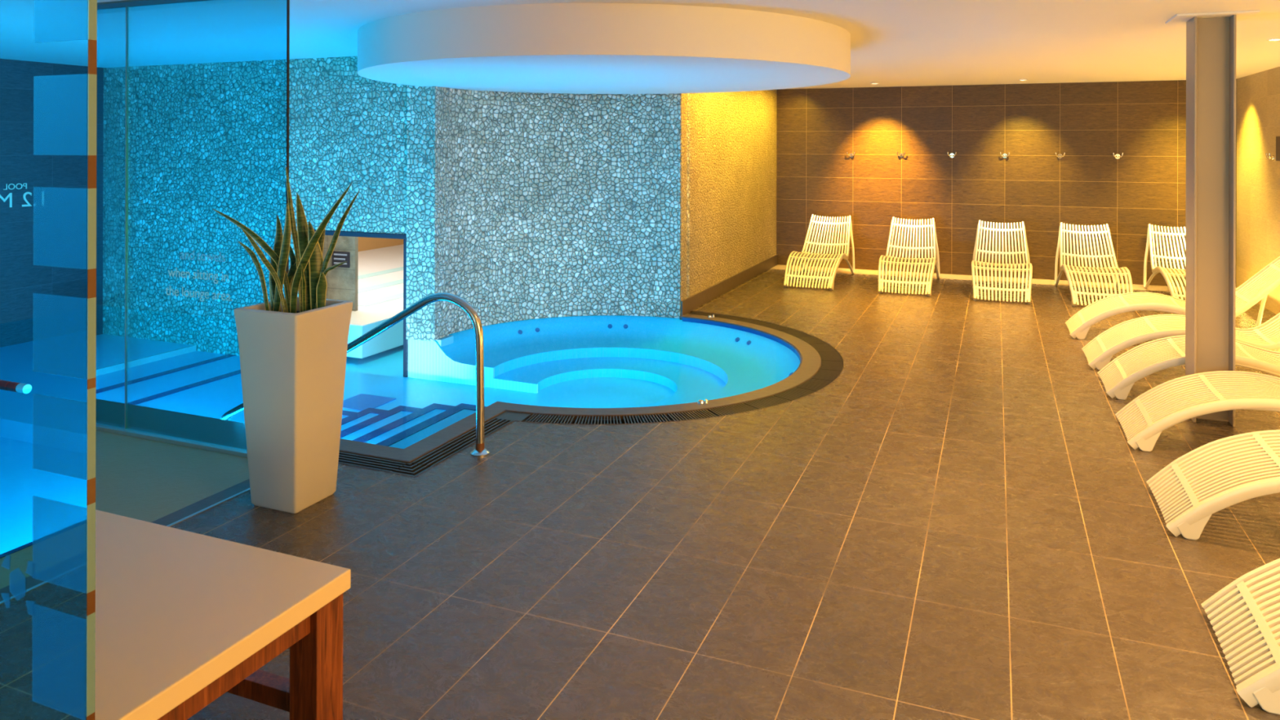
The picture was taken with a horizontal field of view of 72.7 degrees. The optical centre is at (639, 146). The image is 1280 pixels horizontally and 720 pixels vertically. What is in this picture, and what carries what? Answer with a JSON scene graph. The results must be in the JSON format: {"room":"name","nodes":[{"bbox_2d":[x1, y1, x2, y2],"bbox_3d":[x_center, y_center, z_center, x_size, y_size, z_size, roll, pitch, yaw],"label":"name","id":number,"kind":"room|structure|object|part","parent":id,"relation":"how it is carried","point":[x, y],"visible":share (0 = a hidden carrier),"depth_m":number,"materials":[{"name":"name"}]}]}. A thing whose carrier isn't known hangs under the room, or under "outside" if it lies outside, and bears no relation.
{"room":"indoor spa","nodes":[
{"label":"indoor spa","id":0,"kind":"room"},
{"bbox_2d":[96,66,103,335],"bbox_3d":[-7.600,0.882,3.138,0.100,3.332,12.050,0,0,22],"label":"wall","id":1,"kind":"structure","parent":0,"point":[100,104],"depth_m":8.57,"materials":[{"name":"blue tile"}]},
{"bbox_2d":[95,430,248,522],"bbox_3d":[-5.795,1.613,0.928,4.920,0.120,9.330,0,0,22],"label":"floor","id":2,"kind":"structure","parent":0,"point":[143,479],"depth_m":4.14,"materials":[{"name":"tile"}]},
{"bbox_2d":[95,0,289,457],"bbox_3d":[-4.039,0.392,5.196,4.929,2.332,0.122,0,0,22],"label":"glass screen","id":3,"kind":"object","parent":2,"relation":"on","point":[126,3],"visible":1,"depth_m":4.59,"materials":[{"name":"clear glass"}]},
{"bbox_2d":[151,479,249,525],"bbox_3d":[-3.459,1.619,0.015,0.095,0.121,9.410,0,0,22],"label":"trim","id":4,"kind":"structure","parent":2,"relation":"on","point":[199,505],"depth_m":3.80,"materials":[{"name":"stone"}]},
{"bbox_2d":[102,56,537,393],"bbox_3d":[-3.015,0.695,7.771,4.873,2.932,0.200,0,0,22],"label":"wall","id":5,"kind":"structure","parent":0,"point":[203,138],"depth_m":7.94,"materials":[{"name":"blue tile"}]},
{"bbox_2d":[313,229,408,377],"bbox_3d":[-2.446,1.320,7.456,1.150,1.185,0.070,0,0,22],"label":"window","id":6,"kind":"structure","parent":5,"relation":"in","point":[397,236],"depth_m":7.22,"materials":[{"name":"black metal"}]},
{"bbox_2d":[322,235,358,311],"bbox_3d":[-4.488,1.057,9.054,3.838,2.200,0.040,0,0,22],"label":"stone wall","id":7,"kind":"structure","parent":0,"point":[342,282],"depth_m":8.36,"materials":[{"name":"beige stone"}]},
{"bbox_2d":[332,251,350,267],"bbox_3d":[-2.874,1.086,8.361,0.210,0.150,0.011,0,0,22],"label":"wall sign","id":8,"kind":"object","parent":7,"relation":"attached to","point":[338,257],"visible":0.88,"depth_m":8.35,"materials":[{"name":"grey"}]},
{"bbox_2d":[358,236,403,251],"bbox_3d":[-1.686,0.464,11.523,6.050,2.400,6.250,0,0,22],"label":"ceiling","id":9,"kind":"structure","parent":0,"point":[364,243],"depth_m":13.34,"materials":[{"name":"brown"}]},
{"bbox_2d":[96,344,675,422],"bbox_3d":[-2.052,1.803,7.457,6.900,0.420,4.950,0,0,22],"label":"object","id":10,"kind":"object","parent":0,"point":[380,374],"visible":0.02,"depth_m":6.85,"materials":[{"name":"blue liquid"}]},
{"bbox_2d":[96,333,196,376],"bbox_3d":[-5.152,1.879,7.321,1.265,0.052,2.250,0,0,22],"label":"ledge","id":11,"kind":"object","parent":10,"relation":"on","point":[110,349],"visible":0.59,"depth_m":7.91,"materials":[{"name":"teal tile"}]},
{"bbox_2d":[96,354,240,404],"bbox_3d":[-3.910,1.906,6.812,0.630,0.004,2.250,0,0,22],"label":"lane stripes","id":12,"kind":"object","parent":10,"relation":"on","point":[236,372],"visible":0.56,"depth_m":7.07,"materials":[{"name":"blue tile"}]},
{"bbox_2d":[342,393,395,410],"bbox_3d":[-2.063,1.910,6.494,0.330,0.006,0.340,0,0,22],"label":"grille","id":13,"kind":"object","parent":10,"relation":"on","point":[362,402],"visible":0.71,"depth_m":6.49,"materials":[{"name":"blue"}]},
{"bbox_2d":[340,403,486,448],"bbox_3d":[-1.817,1.745,5.379,1.770,0.338,1.183,0,0,22],"label":"steps","id":14,"kind":"structure","parent":10,"relation":"on","point":[402,427],"depth_m":5.30,"materials":[{"name":"blue tile"}]},
{"bbox_2d":[220,292,489,457],"bbox_3d":[-1.637,1.306,4.775,1.872,1.096,0.096,0,0,22],"label":"handrail","id":15,"kind":"object","parent":14,"relation":"on","point":[480,451],"visible":0.71,"depth_m":4.45,"materials":[{"name":"silver metal"}]},
{"bbox_2d":[95,313,820,462],"bbox_3d":[-2.282,1.586,5.757,7.601,0.054,3.346,0,0,-14],"label":"pool coping","id":16,"kind":"object","parent":10,"relation":"on","point":[169,423],"visible":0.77,"depth_m":5.04,"materials":[{"name":"stone"}]},
{"bbox_2d":[697,399,707,404],"bbox_3d":[0.381,1.555,5.310,0.064,0.022,0.044,0,0,22],"label":"button","id":17,"kind":"object","parent":16,"relation":"on","point":[700,402],"visible":1,"depth_m":5.30,"materials":[{"name":"silver metal"}]},
{"bbox_2d":[434,315,799,407],"bbox_3d":[0.021,1.755,6.971,3.000,0.328,2.197,0,0,45],"label":"tub basin","id":18,"kind":"object","parent":10,"relation":"in","point":[697,362],"visible":0.79,"depth_m":7.41,"materials":[{"name":"blue tile"}]},
{"bbox_2d":[682,317,801,382],"bbox_3d":[0.683,1.598,6.532,1.053,0.046,2.834,0,0,9],"label":"waterline","id":19,"kind":"object","parent":18,"relation":"attached to","point":[787,344],"visible":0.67,"depth_m":7.52,"materials":[{"name":"blue tile"}]},
{"bbox_2d":[406,84,689,341],"bbox_3d":[-0.819,0.416,7.935,2.636,2.362,0.760,0,0,-24],"label":"wall","id":20,"kind":"structure","parent":0,"point":[561,205],"depth_m":8.07,"materials":[{"name":"white stone"}]},
{"bbox_2d":[97,0,1279,88],"bbox_3d":[-1.604,-0.843,3.624,10.820,0.150,17.490,0,0,22],"label":"ceiling","id":21,"kind":"structure","parent":0,"point":[894,42],"depth_m":5.81,"materials":[{"name":"white paint"}]},
{"bbox_2d":[357,3,850,93],"bbox_3d":[-0.244,-0.631,6.368,3.470,0.286,3.470,0,0,22],"label":"ceiling","id":22,"kind":"structure","parent":21,"relation":"attached to","point":[563,48],"depth_m":4.97,"materials":[{"name":"white paint"}]},
{"bbox_2d":[1266,38,1279,40],"bbox_3d":[4.434,-0.747,6.074,0.096,0.009,0.096,0,0,22],"label":"recessed light","id":23,"kind":"object","parent":21,"relation":"in","point":[1268,39],"visible":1,"depth_m":6.07,"materials":[{"name":"white"}]},
{"bbox_2d":[169,244,1279,719],"bbox_3d":[-1.617,1.714,4.442,11.250,0.300,19.000,0,0,22],"label":"floor","id":24,"kind":"structure","parent":0,"point":[964,522],"depth_m":3.41,"materials":[{"name":"tile"}]},
{"bbox_2d":[0,0,97,719],"bbox_3d":[-1.386,0.399,1.546,1.200,2.292,0.014,0,0,22],"label":"door","id":25,"kind":"structure","parent":24,"relation":"on","point":[48,48],"depth_m":1.35,"materials":[{"name":"teal glass"}]},
{"bbox_2d":[166,488,249,526],"bbox_3d":[-3.408,1.618,-0.006,0.015,0.123,9.410,0,0,22],"label":"trim","id":26,"kind":"structure","parent":24,"relation":"attached to","point":[248,489],"depth_m":3.75,"materials":[{"name":"silver metal"}]},
{"bbox_2d":[94,509,351,719],"bbox_3d":[-1.549,1.340,2.158,1.344,0.450,0.862,0,0,22],"label":"table","id":27,"kind":"object","parent":24,"relation":"on","point":[184,620],"visible":0.58,"depth_m":2.16,"materials":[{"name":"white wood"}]},
{"bbox_3d":[-0.842,1.367,2.266,0.091,0.398,0.097,0,0,22],"label":"leg","id":28,"kind":"part","parent":27,"relation":"part of","materials":[{"name":"red wood"}]},
{"bbox_2d":[234,296,352,513],"bbox_3d":[-1.532,1.134,3.860,0.354,0.862,0.354,0,0,22],"label":"planter","id":29,"kind":"object","parent":24,"relation":"on","point":[293,366],"visible":0.91,"depth_m":3.74,"materials":[{"name":"white ceramic"}]},
{"bbox_2d":[213,166,359,313],"bbox_3d":[-1.581,0.432,3.864,0.654,0.690,0.210,0,0,-5],"label":"snake plant","id":30,"kind":"object","parent":29,"relation":"on","point":[308,271],"visible":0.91,"depth_m":3.88,"materials":[{"name":"green plant"}]},
{"bbox_2d":[337,311,844,477],"bbox_3d":[0.258,1.599,5.885,1.890,0.062,4.484,0,0,28],"label":"trim","id":31,"kind":"structure","parent":24,"relation":"on","point":[796,386],"depth_m":5.07,"materials":[{"name":"brown tile"}]},
{"bbox_2d":[337,451,406,471],"bbox_3d":[-1.381,1.581,4.330,0.448,0.029,0.140,0,0,22],"label":"drain grating","id":32,"kind":"object","parent":31,"relation":"in","point":[353,460],"visible":0.45,"depth_m":4.32,"materials":[{"name":"grey plastic"}]},
{"bbox_2d":[391,462,432,476],"bbox_3d":[-1.107,1.577,4.222,0.140,0.021,0.140,0,0,22],"label":"drain grating","id":33,"kind":"object","parent":31,"relation":"in","point":[409,469],"visible":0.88,"depth_m":4.23,"materials":[{"name":"grey plastic"}]},
{"bbox_2d":[411,417,512,467],"bbox_3d":[-0.929,1.582,4.644,0.142,0.029,0.773,0,0,22],"label":"drain grating","id":34,"kind":"object","parent":31,"relation":"in","point":[446,451],"visible":0.74,"depth_m":4.57,"materials":[{"name":"grey plastic"}]},
{"bbox_2d":[493,411,531,422],"bbox_3d":[-0.736,1.578,5.067,0.179,0.017,0.155,0,0,22],"label":"drain grating","id":35,"kind":"object","parent":31,"relation":"in","point":[505,415],"visible":0.85,"depth_m":5.05,"materials":[{"name":"grey plastic"}]},
{"bbox_2d":[525,413,574,423],"bbox_3d":[-0.514,1.583,5.009,0.276,0.029,0.156,0,0,9],"label":"drain grating","id":36,"kind":"object","parent":31,"relation":"in","point":[537,418],"visible":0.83,"depth_m":5.02,"materials":[{"name":"grey plastic"}]},
{"bbox_2d":[574,415,621,423],"bbox_3d":[-0.239,1.584,4.990,0.276,0.029,0.156,0,0,-1],"label":"drain grating","id":37,"kind":"object","parent":31,"relation":"in","point":[586,420],"visible":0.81,"depth_m":5.02,"materials":[{"name":"grey plastic"}]},
{"bbox_2d":[622,413,671,423],"bbox_3d":[0.035,1.584,5.016,0.276,0.029,0.156,0,0,-10],"label":"drain grating","id":38,"kind":"object","parent":31,"relation":"in","point":[662,418],"visible":0.76,"depth_m":5.03,"materials":[{"name":"grey plastic"}]},
{"bbox_2d":[666,408,716,421],"bbox_3d":[0.302,1.585,5.086,0.276,0.029,0.156,0,0,-19],"label":"drain grating","id":39,"kind":"object","parent":31,"relation":"in","point":[701,414],"visible":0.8,"depth_m":5.09,"materials":[{"name":"grey plastic"}]},
{"bbox_2d":[688,311,719,316],"bbox_3d":[0.591,1.586,8.152,0.276,0.029,0.156,0,0,30],"label":"drain grating","id":40,"kind":"object","parent":31,"relation":"in","point":[692,313],"visible":0.56,"depth_m":8.17,"materials":[{"name":"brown plastic"}]},
{"bbox_2d":[715,314,745,320],"bbox_3d":[0.817,1.587,7.995,0.276,0.029,0.156,0,0,39],"label":"drain grating","id":41,"kind":"object","parent":31,"relation":"in","point":[721,316],"visible":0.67,"depth_m":7.99,"materials":[{"name":"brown plastic"}]},
{"bbox_2d":[708,403,757,416],"bbox_3d":[0.553,1.586,5.198,0.276,0.029,0.156,0,0,-29],"label":"drain grating","id":42,"kind":"object","parent":31,"relation":"in","point":[738,408],"visible":0.76,"depth_m":5.20,"materials":[{"name":"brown plastic"}]},
{"bbox_2d":[738,318,769,325],"bbox_3d":[1.015,1.587,7.803,0.156,0.029,0.276,0,0,-41],"label":"drain grating","id":43,"kind":"object","parent":31,"relation":"in","point":[749,321],"visible":0.66,"depth_m":7.80,"materials":[{"name":"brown plastic"}]},
{"bbox_2d":[744,395,789,408],"bbox_3d":[0.783,1.586,5.350,0.276,0.029,0.156,0,0,-38],"label":"drain grating","id":44,"kind":"object","parent":31,"relation":"in","point":[771,401],"visible":0.79,"depth_m":5.35,"materials":[{"name":"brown plastic"}]},
{"bbox_2d":[760,323,791,330],"bbox_3d":[1.179,1.587,7.581,0.156,0.029,0.276,0,0,-32],"label":"drain grating","id":45,"kind":"object","parent":31,"relation":"in","point":[778,327],"visible":0.67,"depth_m":7.58,"materials":[{"name":"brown plastic"}]},
{"bbox_2d":[773,387,816,400],"bbox_3d":[0.986,1.587,5.537,0.156,0.029,0.276,0,0,43],"label":"drain grating","id":46,"kind":"object","parent":31,"relation":"in","point":[794,393],"visible":0.8,"depth_m":5.53,"materials":[{"name":"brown plastic"}]},
{"bbox_2d":[779,328,811,337],"bbox_3d":[1.305,1.588,7.337,0.156,0.029,0.276,0,0,-23],"label":"drain grating","id":47,"kind":"object","parent":31,"relation":"in","point":[795,333],"visible":0.67,"depth_m":7.33,"materials":[{"name":"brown plastic"}]},
{"bbox_2d":[796,336,826,344],"bbox_3d":[1.390,1.588,7.074,0.156,0.029,0.276,0,0,-13],"label":"drain grating","id":48,"kind":"object","parent":31,"relation":"in","point":[809,340],"visible":0.75,"depth_m":7.07,"materials":[{"name":"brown plastic"}]},
{"bbox_2d":[796,378,832,391],"bbox_3d":[1.156,1.587,5.754,0.156,0.029,0.276,0,0,33],"label":"drain grating","id":49,"kind":"object","parent":31,"relation":"in","point":[813,384],"visible":0.83,"depth_m":5.74,"materials":[{"name":"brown tile"}]},
{"bbox_2d":[809,343,837,352],"bbox_3d":[1.431,1.588,6.802,0.156,0.029,0.276,0,0,-4],"label":"drain grating","id":50,"kind":"object","parent":31,"relation":"in","point":[819,347],"visible":0.8,"depth_m":6.79,"materials":[{"name":"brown plastic"}]},
{"bbox_2d":[811,369,841,381],"bbox_3d":[1.286,1.588,5.994,0.160,0.029,0.276,0,0,22],"label":"drain grating","id":51,"kind":"object","parent":31,"relation":"in","point":[824,375],"visible":0.74,"depth_m":5.99,"materials":[{"name":"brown tile"}]},
{"bbox_2d":[817,351,842,362],"bbox_3d":[1.427,1.588,6.527,0.156,0.029,0.276,0,0,5],"label":"drain grating","id":52,"kind":"object","parent":31,"relation":"in","point":[824,356],"visible":0.77,"depth_m":6.52,"materials":[{"name":"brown tile"}]},
{"bbox_2d":[819,360,843,371],"bbox_3d":[1.379,1.588,6.255,0.156,0.029,0.276,0,0,15],"label":"drain grating","id":53,"kind":"object","parent":31,"relation":"in","point":[826,365],"visible":0.9,"depth_m":6.24,"materials":[{"name":"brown plastic"}]},
{"bbox_2d":[783,214,854,290],"bbox_3d":[2.139,1.221,10.318,0.634,0.709,1.606,0,0,22],"label":"sun lounger","id":54,"kind":"object","parent":24,"relation":"on","point":[837,258],"visible":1,"depth_m":10.22,"materials":[{"name":"beige plastic"}]},
{"bbox_3d":[1.891,1.220,10.410,0.065,0.709,1.593,0,0,22],"label":"rail","id":55,"kind":"part","parent":54,"relation":"part of","materials":[{"name":"beige plastic"}]},
{"bbox_3d":[1.972,1.237,10.630,0.094,0.670,1.058,0,0,22],"label":"leg frame","id":56,"kind":"part","parent":54,"relation":"part of","materials":[{"name":"beige plastic"}]},
{"bbox_3d":[2.382,1.222,10.214,0.065,0.709,1.593,0,0,21],"label":"rail","id":57,"kind":"part","parent":54,"relation":"part of","materials":[{"name":"beige plastic"}]},
{"bbox_3d":[2.474,1.238,10.430,0.094,0.670,1.058,0,0,22],"label":"leg frame","id":58,"kind":"part","parent":54,"relation":"part of","materials":[{"name":"beige plastic"}]},
{"bbox_2d":[878,217,939,296],"bbox_3d":[3.077,1.224,9.955,0.635,0.709,1.606,0,0,21],"label":"sun lounger","id":59,"kind":"object","parent":24,"relation":"on","point":[922,261],"visible":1,"depth_m":9.84,"materials":[{"name":"beige plastic"}]},
{"bbox_3d":[2.828,1.223,10.043,0.065,0.709,1.593,0,0,21],"label":"rail","id":60,"kind":"part","parent":59,"relation":"part of","materials":[{"name":"beige plastic"}]},
{"bbox_3d":[2.905,1.240,10.264,0.094,0.670,1.058,0,0,21],"label":"leg frame","id":61,"kind":"part","parent":59,"relation":"part of","materials":[{"name":"beige plastic"}]},
{"bbox_3d":[3.323,1.224,9.855,0.065,0.709,1.594,0,0,20],"label":"rail","id":62,"kind":"part","parent":59,"relation":"part of","materials":[{"name":"beige plastic"}]},
{"bbox_3d":[3.411,1.241,10.072,0.094,0.670,1.058,0,0,21],"label":"leg frame","id":63,"kind":"part","parent":59,"relation":"part of","materials":[{"name":"beige plastic"}]},
{"bbox_2d":[971,220,1032,304],"bbox_3d":[3.950,1.226,9.511,0.634,0.709,1.606,0,0,22],"label":"sun lounger","id":64,"kind":"object","parent":24,"relation":"on","point":[1028,270],"visible":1,"depth_m":9.37,"materials":[{"name":"beige plastic"}]},
{"bbox_3d":[3.786,1.242,9.825,0.094,0.670,1.058,0,0,22],"label":"leg frame","id":65,"kind":"part","parent":64,"relation":"part of","materials":[{"name":"beige plastic"}]},
{"bbox_3d":[3.703,1.225,9.606,0.065,0.709,1.594,0,0,23],"label":"rail","id":66,"kind":"part","parent":64,"relation":"part of","materials":[{"name":"beige plastic"}]},
{"bbox_3d":[4.287,1.243,9.620,0.094,0.670,1.058,0,0,22],"label":"leg frame","id":67,"kind":"part","parent":64,"relation":"part of","materials":[{"name":"beige plastic"}]},
{"bbox_3d":[4.193,1.227,9.405,0.065,0.709,1.594,0,0,22],"label":"rail","id":68,"kind":"part","parent":64,"relation":"part of","materials":[{"name":"beige plastic"}]},
{"bbox_2d":[1054,222,1133,306],"bbox_3d":[4.797,1.228,9.219,0.635,0.709,1.606,0,0,21],"label":"sun lounger","id":69,"kind":"object","parent":24,"relation":"on","point":[1117,273],"visible":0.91,"depth_m":9.50,"materials":[{"name":"beige plastic"}]},
{"bbox_3d":[4.625,1.244,9.528,0.094,0.670,1.058,0,0,21],"label":"leg frame","id":70,"kind":"part","parent":69,"relation":"part of","materials":[{"name":"beige plastic"}]},
{"bbox_3d":[4.547,1.228,9.307,0.065,0.709,1.593,0,0,21],"label":"rail","id":71,"kind":"part","parent":69,"relation":"part of","materials":[{"name":"beige plastic"}]},
{"bbox_3d":[5.130,1.246,9.336,0.094,0.670,1.058,0,0,21],"label":"leg frame","id":72,"kind":"part","parent":69,"relation":"part of","materials":[{"name":"beige plastic"}]},
{"bbox_3d":[5.042,1.229,9.119,0.065,0.709,1.594,0,0,20],"label":"rail","id":73,"kind":"part","parent":69,"relation":"part of","materials":[{"name":"beige plastic"}]},
{"bbox_2d":[1143,223,1185,299],"bbox_3d":[5.712,1.231,9.060,0.634,0.709,1.606,0,0,21],"label":"sun lounger","id":74,"kind":"object","parent":24,"relation":"on","point":[1166,272],"visible":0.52,"depth_m":9.55,"materials":[{"name":"beige plastic"}]},
{"bbox_3d":[5.542,1.247,9.371,0.094,0.670,1.058,0,0,21],"label":"leg frame","id":75,"kind":"part","parent":74,"relation":"part of","materials":[{"name":"beige plastic"}]},
{"bbox_3d":[5.463,1.230,9.150,0.065,0.709,1.593,0,0,22],"label":"rail","id":76,"kind":"part","parent":74,"relation":"part of","materials":[{"name":"beige plastic"}]},
{"bbox_2d":[1065,256,1279,351],"bbox_3d":[4.375,1.227,7.090,1.606,0.709,0.634,0,0,22],"label":"sun lounger","id":77,"kind":"object","parent":24,"relation":"on","point":[1256,288],"visible":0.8,"depth_m":7.07,"materials":[{"name":"beige plastic"}]},
{"bbox_3d":[4.269,1.227,6.847,1.594,0.709,0.065,0,0,22],"label":"rail","id":78,"kind":"part","parent":77,"relation":"part of","materials":[{"name":"beige plastic"}]},
{"bbox_3d":[4.483,1.244,6.753,1.058,0.670,0.094,0,0,22],"label":"leg frame","id":79,"kind":"part","parent":77,"relation":"part of","materials":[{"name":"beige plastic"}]},
{"bbox_3d":[4.688,1.244,7.254,1.058,0.670,0.094,0,0,22],"label":"leg frame","id":80,"kind":"part","parent":77,"relation":"part of","materials":[{"name":"beige plastic"}]},
{"bbox_2d":[1081,312,1279,370],"bbox_3d":[4.019,1.226,6.101,1.606,0.709,0.634,0,0,22],"label":"sun lounger","id":81,"kind":"object","parent":24,"relation":"on","point":[1099,352],"visible":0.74,"depth_m":6.16,"materials":[{"name":"beige plastic"}]},
{"bbox_3d":[4.113,1.226,6.348,1.594,0.709,0.065,0,0,23],"label":"rail","id":82,"kind":"part","parent":81,"relation":"part of","materials":[{"name":"beige plastic"}]},
{"bbox_3d":[3.913,1.226,5.859,1.594,0.709,0.065,0,0,22],"label":"rail","id":83,"kind":"part","parent":81,"relation":"part of","materials":[{"name":"beige plastic"}]},
{"bbox_2d":[1097,335,1279,399],"bbox_3d":[3.767,1.226,5.394,1.606,0.709,0.634,0,0,22],"label":"sun lounger","id":84,"kind":"object","parent":24,"relation":"on","point":[1118,376],"visible":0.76,"depth_m":5.50,"materials":[{"name":"beige plastic"}]},
{"bbox_3d":[3.861,1.226,5.641,1.594,0.709,0.065,0,0,23],"label":"rail","id":85,"kind":"part","parent":84,"relation":"part of","materials":[{"name":"beige plastic"}]},
{"bbox_3d":[3.661,1.225,5.151,1.594,0.709,0.065,0,0,22],"label":"rail","id":86,"kind":"part","parent":84,"relation":"part of","materials":[{"name":"beige plastic"}]},
{"bbox_3d":[3.875,1.242,5.057,1.058,0.670,0.094,0,0,22],"label":"leg frame","id":87,"kind":"part","parent":84,"relation":"part of","materials":[{"name":"beige plastic"}]},
{"bbox_2d":[1115,370,1279,451],"bbox_3d":[3.383,1.224,4.470,1.606,0.709,0.634,0,0,22],"label":"sun lounger","id":88,"kind":"object","parent":24,"relation":"on","point":[1171,402],"visible":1,"depth_m":4.60,"materials":[{"name":"beige plastic"}]},
{"bbox_3d":[3.478,1.225,4.718,1.594,0.709,0.065,0,0,23],"label":"rail","id":89,"kind":"part","parent":88,"relation":"part of","materials":[{"name":"beige plastic"}]},
{"bbox_3d":[3.277,1.224,4.228,1.594,0.709,0.065,0,0,22],"label":"rail","id":90,"kind":"part","parent":88,"relation":"part of","materials":[{"name":"beige plastic"}]},
{"bbox_3d":[3.492,1.241,4.133,1.058,0.670,0.094,0,0,22],"label":"leg frame","id":91,"kind":"part","parent":88,"relation":"part of","materials":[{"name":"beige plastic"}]},
{"bbox_2d":[1165,9,1260,426],"bbox_3d":[3.304,0.412,5.044,0.400,2.332,0.360,0,0,22],"label":"steel column","id":92,"kind":"structure","parent":24,"relation":"on","point":[1211,37],"depth_m":5.01,"materials":[{"name":"beige"}]},
{"bbox_2d":[1146,429,1279,540],"bbox_3d":[2.975,1.223,3.459,1.606,0.709,0.634,0,0,22],"label":"sun lounger","id":93,"kind":"object","parent":24,"relation":"on","point":[1215,476],"visible":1,"depth_m":3.65,"materials":[{"name":"beige plastic"}]},
{"bbox_3d":[3.069,1.224,3.707,1.594,0.709,0.065,0,0,23],"label":"rail","id":94,"kind":"part","parent":93,"relation":"part of","materials":[{"name":"beige plastic"}]},
{"bbox_3d":[2.869,1.223,3.217,1.594,0.709,0.065,0,0,22],"label":"rail","id":95,"kind":"part","parent":93,"relation":"part of","materials":[{"name":"beige plastic"}]},
{"bbox_2d":[1200,558,1279,715],"bbox_3d":[2.525,1.222,2.375,1.606,0.709,0.634,0,0,23],"label":"sun lounger","id":96,"kind":"object","parent":24,"relation":"on","point":[1244,615],"visible":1,"depth_m":2.67,"materials":[{"name":"beige plastic"}]},
{"bbox_3d":[2.624,1.222,2.621,1.594,0.709,0.065,0,0,24],"label":"rail","id":97,"kind":"part","parent":96,"relation":"part of","materials":[{"name":"beige plastic"}]},
{"bbox_3d":[2.415,1.222,2.134,1.593,0.709,0.065,0,0,23],"label":"rail","id":98,"kind":"part","parent":96,"relation":"part of","materials":[{"name":"beige plastic"}]},
{"bbox_2d":[680,89,777,315],"bbox_3d":[1.005,0.606,9.848,0.200,2.732,3.790,0,0,22],"label":"wall","id":99,"kind":"structure","parent":0,"point":[733,135],"depth_m":9.43,"materials":[{"name":"beige paint"}]},
{"bbox_2d":[680,254,777,315],"bbox_3d":[1.102,1.502,9.807,0.016,0.140,3.790,0,0,22],"label":"baseboard","id":100,"kind":"structure","parent":99,"relation":"attached to","point":[693,302],"depth_m":9.33,"materials":[{"name":"brown tile"}]},
{"bbox_2d":[776,80,1186,287],"bbox_3d":[4.264,0.414,10.616,5.250,2.332,0.100,0,0,22],"label":"wall","id":101,"kind":"structure","parent":0,"point":[1144,121],"depth_m":10.58,"materials":[{"name":"brown tile"}]},
{"bbox_2d":[846,151,855,157],"bbox_3d":[2.711,0.106,11.166,0.110,0.068,0.058,0,0,22],"label":"coat hook","id":102,"kind":"object","parent":101,"relation":"attached to","point":[851,155],"visible":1,"depth_m":11.16,"materials":[{"name":"silver metal"}]},
{"bbox_2d":[896,151,906,157],"bbox_3d":[3.283,0.102,10.932,0.110,0.068,0.058,0,0,22],"label":"coat hook","id":103,"kind":"object","parent":101,"relation":"attached to","point":[901,155],"visible":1,"depth_m":10.93,"materials":[{"name":"silver metal"}]},
{"bbox_2d":[946,151,956,157],"bbox_3d":[3.838,0.103,10.705,0.110,0.068,0.058,0,0,22],"label":"coat hook","id":104,"kind":"object","parent":101,"relation":"attached to","point":[952,155],"visible":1,"depth_m":10.70,"materials":[{"name":"silver metal"}]},
{"bbox_2d":[771,264,1185,292],"bbox_3d":[4.125,1.588,10.395,5.134,0.023,0.410,0,0,22],"label":"trim","id":105,"kind":"structure","parent":101,"relation":"attached to","point":[1046,282],"depth_m":10.37,"materials":[{"name":"beige tile"}]},
{"bbox_2d":[1000,152,1009,157],"bbox_3d":[4.393,0.105,10.477,0.110,0.068,0.058,0,0,22],"label":"coat hook","id":106,"kind":"object","parent":101,"relation":"attached to","point":[1004,155],"visible":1,"depth_m":10.48,"materials":[{"name":"silver metal"}]},
{"bbox_2d":[1054,152,1065,158],"bbox_3d":[4.948,0.106,10.250,0.110,0.068,0.058,0,0,22],"label":"coat hook","id":107,"kind":"object","parent":101,"relation":"attached to","point":[1060,156],"visible":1,"depth_m":10.25,"materials":[{"name":"silver metal"}]},
{"bbox_2d":[1112,152,1123,158],"bbox_3d":[5.504,0.108,10.023,0.110,0.068,0.058,0,0,22],"label":"coat hook","id":108,"kind":"object","parent":101,"relation":"attached to","point":[1117,156],"visible":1,"depth_m":10.02,"materials":[{"name":"silver metal"}]},
{"bbox_2d":[1235,66,1279,314],"bbox_3d":[3.334,0.412,1.547,0.100,2.332,17.390,0,0,22],"label":"wall","id":109,"kind":"structure","parent":0,"point":[1258,95],"depth_m":8.81,"materials":[{"name":"beige plaster"}]},
{"bbox_2d":[1235,79,1236,244],"bbox_3d":[6.571,0.420,9.601,0.012,2.332,0.030,0,0,22],"label":"trim","id":110,"kind":"structure","parent":109,"relation":"attached to","point":[1236,79],"depth_m":9.59,"materials":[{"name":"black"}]},
{"bbox_2d":[1265,153,1275,160],"bbox_3d":[6.010,0.102,8.291,0.058,0.068,0.110,0,0,22],"label":"coat hook","id":111,"kind":"object","parent":109,"relation":"attached to","point":[1273,157],"visible":1,"depth_m":8.27,"materials":[{"name":"silver metal"}]},
{"bbox_2d":[1275,136,1279,160],"bbox_3d":[5.939,0.020,8.055,0.012,0.230,0.310,0,0,22],"label":"notice","id":112,"kind":"object","parent":109,"relation":"attached to","point":[1277,138],"visible":1,"depth_m":8.14,"materials":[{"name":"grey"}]}
]}

